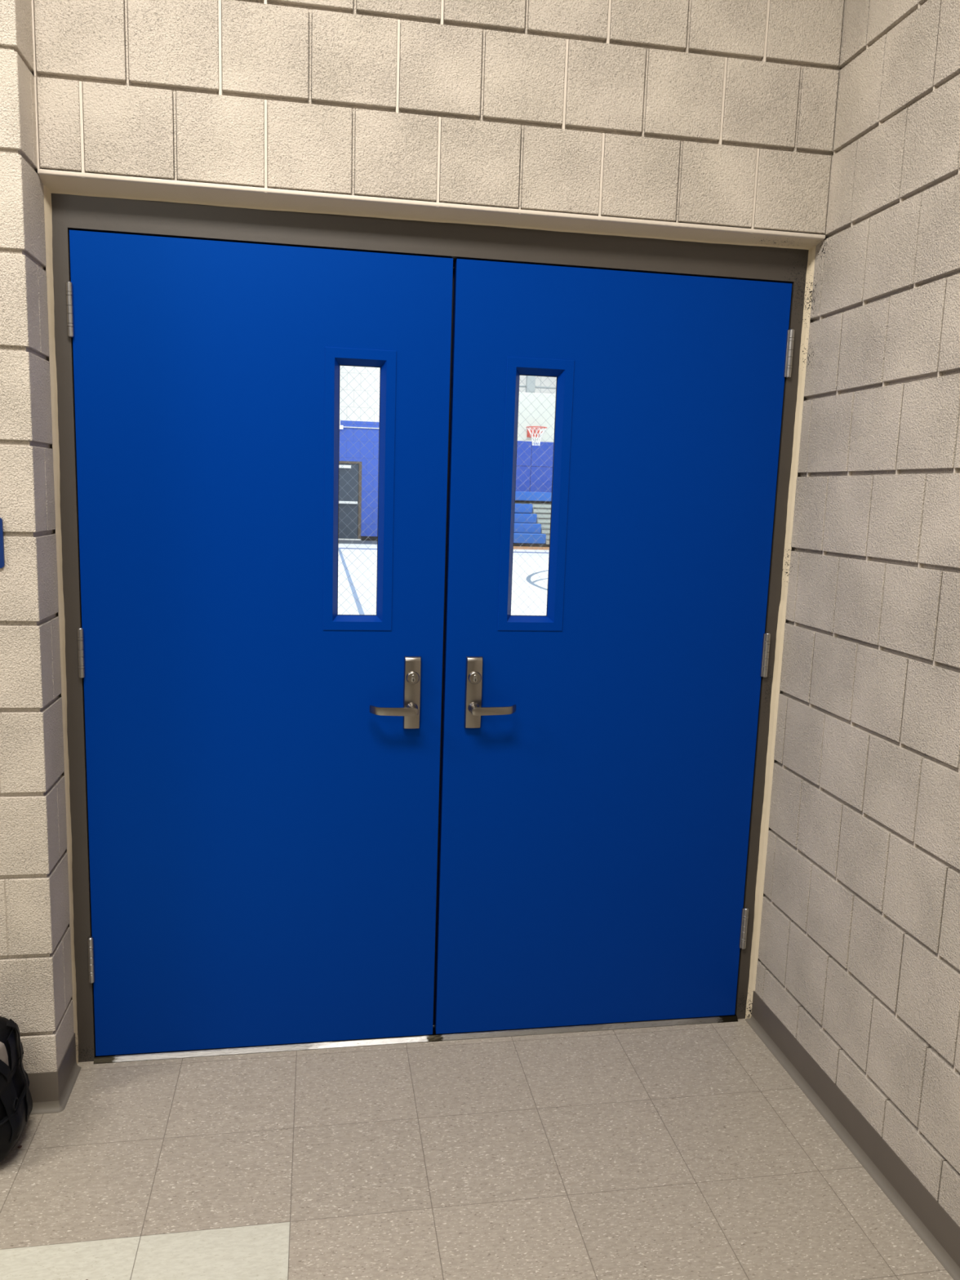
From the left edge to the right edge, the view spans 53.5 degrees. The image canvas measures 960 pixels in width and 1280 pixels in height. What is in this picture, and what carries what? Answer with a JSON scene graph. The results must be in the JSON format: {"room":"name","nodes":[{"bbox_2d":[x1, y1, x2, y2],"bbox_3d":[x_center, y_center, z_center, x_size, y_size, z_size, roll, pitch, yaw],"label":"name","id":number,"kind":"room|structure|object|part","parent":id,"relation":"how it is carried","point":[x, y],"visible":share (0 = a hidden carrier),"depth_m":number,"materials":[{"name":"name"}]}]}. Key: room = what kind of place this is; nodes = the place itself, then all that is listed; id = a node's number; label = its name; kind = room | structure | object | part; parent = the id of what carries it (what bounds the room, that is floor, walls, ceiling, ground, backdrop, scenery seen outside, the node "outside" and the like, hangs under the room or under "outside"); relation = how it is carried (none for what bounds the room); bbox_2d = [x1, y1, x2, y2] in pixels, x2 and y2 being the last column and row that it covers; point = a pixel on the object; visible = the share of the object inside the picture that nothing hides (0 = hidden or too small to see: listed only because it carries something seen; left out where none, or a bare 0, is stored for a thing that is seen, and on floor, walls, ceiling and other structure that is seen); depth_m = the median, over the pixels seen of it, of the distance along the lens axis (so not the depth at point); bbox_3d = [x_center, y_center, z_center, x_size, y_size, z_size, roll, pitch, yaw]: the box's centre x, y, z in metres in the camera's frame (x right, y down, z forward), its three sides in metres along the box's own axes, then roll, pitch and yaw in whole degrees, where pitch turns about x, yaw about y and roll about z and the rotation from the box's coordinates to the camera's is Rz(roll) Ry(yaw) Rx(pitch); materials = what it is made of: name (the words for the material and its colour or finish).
{"room":"school corridor","nodes":[
{"label":"school corridor","id":0,"kind":"room"},
{"bbox_2d":[0,0,74,1073],"bbox_3d":[-4.248,-0.683,1.692,6.555,3.658,0.330,0,9,-10],"label":"wall","id":1,"kind":"structure","parent":0,"point":[36,986],"depth_m":2.20,"materials":[{"name":"beige brick"}]},
{"bbox_2d":[0,517,4,568],"bbox_3d":[-1.171,-0.219,2.124,0.200,0.114,0.005,0,9,-10],"label":"wall sign","id":2,"kind":"object","parent":1,"relation":"attached to","point":[2,539],"visible":1,"depth_m":2.14,"materials":[{"name":"blue plastic"}]},
{"bbox_2d":[26,1032,80,1115],"bbox_3d":[-4.284,1.086,1.885,6.570,0.102,0.186,0,9,-10],"label":"baseboard","id":3,"kind":"structure","parent":1,"relation":"attached to","point":[51,1091],"depth_m":2.36,"materials":[{"name":"beige plastic"}]},
{"bbox_2d":[31,0,844,235],"bbox_3d":[-0.040,-1.769,2.301,1.934,1.428,0.202,0,9,-10],"label":"wall","id":4,"kind":"structure","parent":0,"point":[717,113],"depth_m":2.28,"materials":[{"name":"brick"}]},
{"bbox_2d":[66,230,453,1056],"bbox_3d":[-0.540,0.081,2.478,0.958,2.116,0.114,0,9,-10],"label":"door","id":5,"kind":"structure","parent":4,"relation":"in","point":[263,430],"depth_m":2.47,"materials":[{"name":"blue metal"}]},
{"bbox_3d":[-0.316,-0.382,2.475,0.106,0.642,0.006,0,9,-10],"label":"wired glass","id":6,"kind":"part","parent":5,"relation":"part of","materials":[{"name":"white"}]},
{"bbox_3d":[-0.226,0.186,2.515,0.130,0.031,0.048,0,9,-10],"label":"lever handle","id":7,"kind":"part","parent":5,"relation":"part of","materials":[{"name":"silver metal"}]},
{"bbox_3d":[-0.181,0.142,2.547,0.046,0.197,0.018,0,9,-10],"label":"lock plate","id":8,"kind":"part","parent":5,"relation":"part of","materials":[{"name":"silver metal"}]},
{"bbox_2d":[38,173,824,1064],"bbox_3d":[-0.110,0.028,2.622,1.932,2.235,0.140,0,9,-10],"label":"door frame","id":9,"kind":"structure","parent":4,"relation":"attached to","point":[455,241],"depth_m":2.42,"materials":[{"name":"grey metal"}]},
{"bbox_2d":[38,168,825,239],"bbox_3d":[-0.061,-1.064,2.374,1.926,0.011,0.130,0,9,-10],"label":"lintel","id":10,"kind":"object","parent":4,"relation":"attached to","point":[41,171],"visible":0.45,"depth_m":2.30,"materials":[{"name":"paint"}]},
{"bbox_2d":[434,258,795,1034],"bbox_3d":[0.364,0.087,2.633,0.924,2.116,0.114,0,9,-10],"label":"door","id":11,"kind":"structure","parent":4,"relation":"in","point":[615,435],"depth_m":2.62,"materials":[{"name":"blue metal"}]},
{"bbox_3d":[-0.017,0.143,2.576,0.046,0.197,0.018,0,9,-10],"label":"lock plate","id":12,"kind":"part","parent":11,"relation":"part of","materials":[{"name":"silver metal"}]},
{"bbox_3d":[0.035,0.187,2.560,0.130,0.031,0.048,0,9,-10],"label":"lever handle","id":13,"kind":"part","parent":11,"relation":"part of","materials":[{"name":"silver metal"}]},
{"bbox_3d":[0.142,-0.381,2.553,0.104,0.638,0.006,0,9,-10],"label":"wired glass","id":14,"kind":"part","parent":11,"relation":"part of","materials":[{"name":"white"}]},
{"bbox_2d":[0,1018,953,1279],"bbox_3d":[-2.451,1.914,-2.425,8.738,0.102,9.804,0,9,-10],"label":"floor","id":15,"kind":"structure","parent":0,"point":[689,1152],"depth_m":2.19,"materials":[{"name":"tile"}]},
{"bbox_2d":[0,1016,32,1161],"bbox_3d":[-1.276,1.031,2.171,0.458,0.312,0.254,0,9,-10],"label":"backpack","id":16,"kind":"object","parent":15,"relation":"on","point":[15,1098],"visible":1,"depth_m":2.17,"materials":[{"name":"black fabric"}]},
{"bbox_3d":[-1.082,0.941,2.131,0.026,0.061,0.054,4,9,14],"label":"lining panel","id":17,"kind":"part","parent":16,"relation":"part of","materials":[{"name":"beige fabric"}]},
{"bbox_3d":[-1.097,0.953,2.224,0.032,0.101,0.098,0,9,-10],"label":"panel","id":18,"kind":"part","parent":16,"relation":"part of","materials":[{"name":"black fabric"}]},
{"bbox_2d":[93,1013,737,1064],"bbox_3d":[-0.144,1.125,2.790,1.842,0.013,0.163,0,9,-10],"label":"threshold","id":19,"kind":"object","parent":15,"relation":"on","point":[731,1018],"visible":0.38,"depth_m":2.71,"materials":[{"name":"metal"}]},
{"bbox_2d":[755,0,959,1226],"bbox_3d":[1.740,0.088,-2.022,0.153,3.663,9.766,0,9,-10],"label":"wall","id":20,"kind":"structure","parent":0,"point":[859,949],"depth_m":2.23,"materials":[{"name":"brick"}]},
{"bbox_2d":[745,991,959,1279],"bbox_3d":[1.611,1.850,-1.825,0.015,0.102,9.646,0,9,-10],"label":"baseboard","id":21,"kind":"structure","parent":20,"relation":"attached to","point":[940,1233],"depth_m":2.26,"materials":[{"name":"beige plastic"}]}
]}

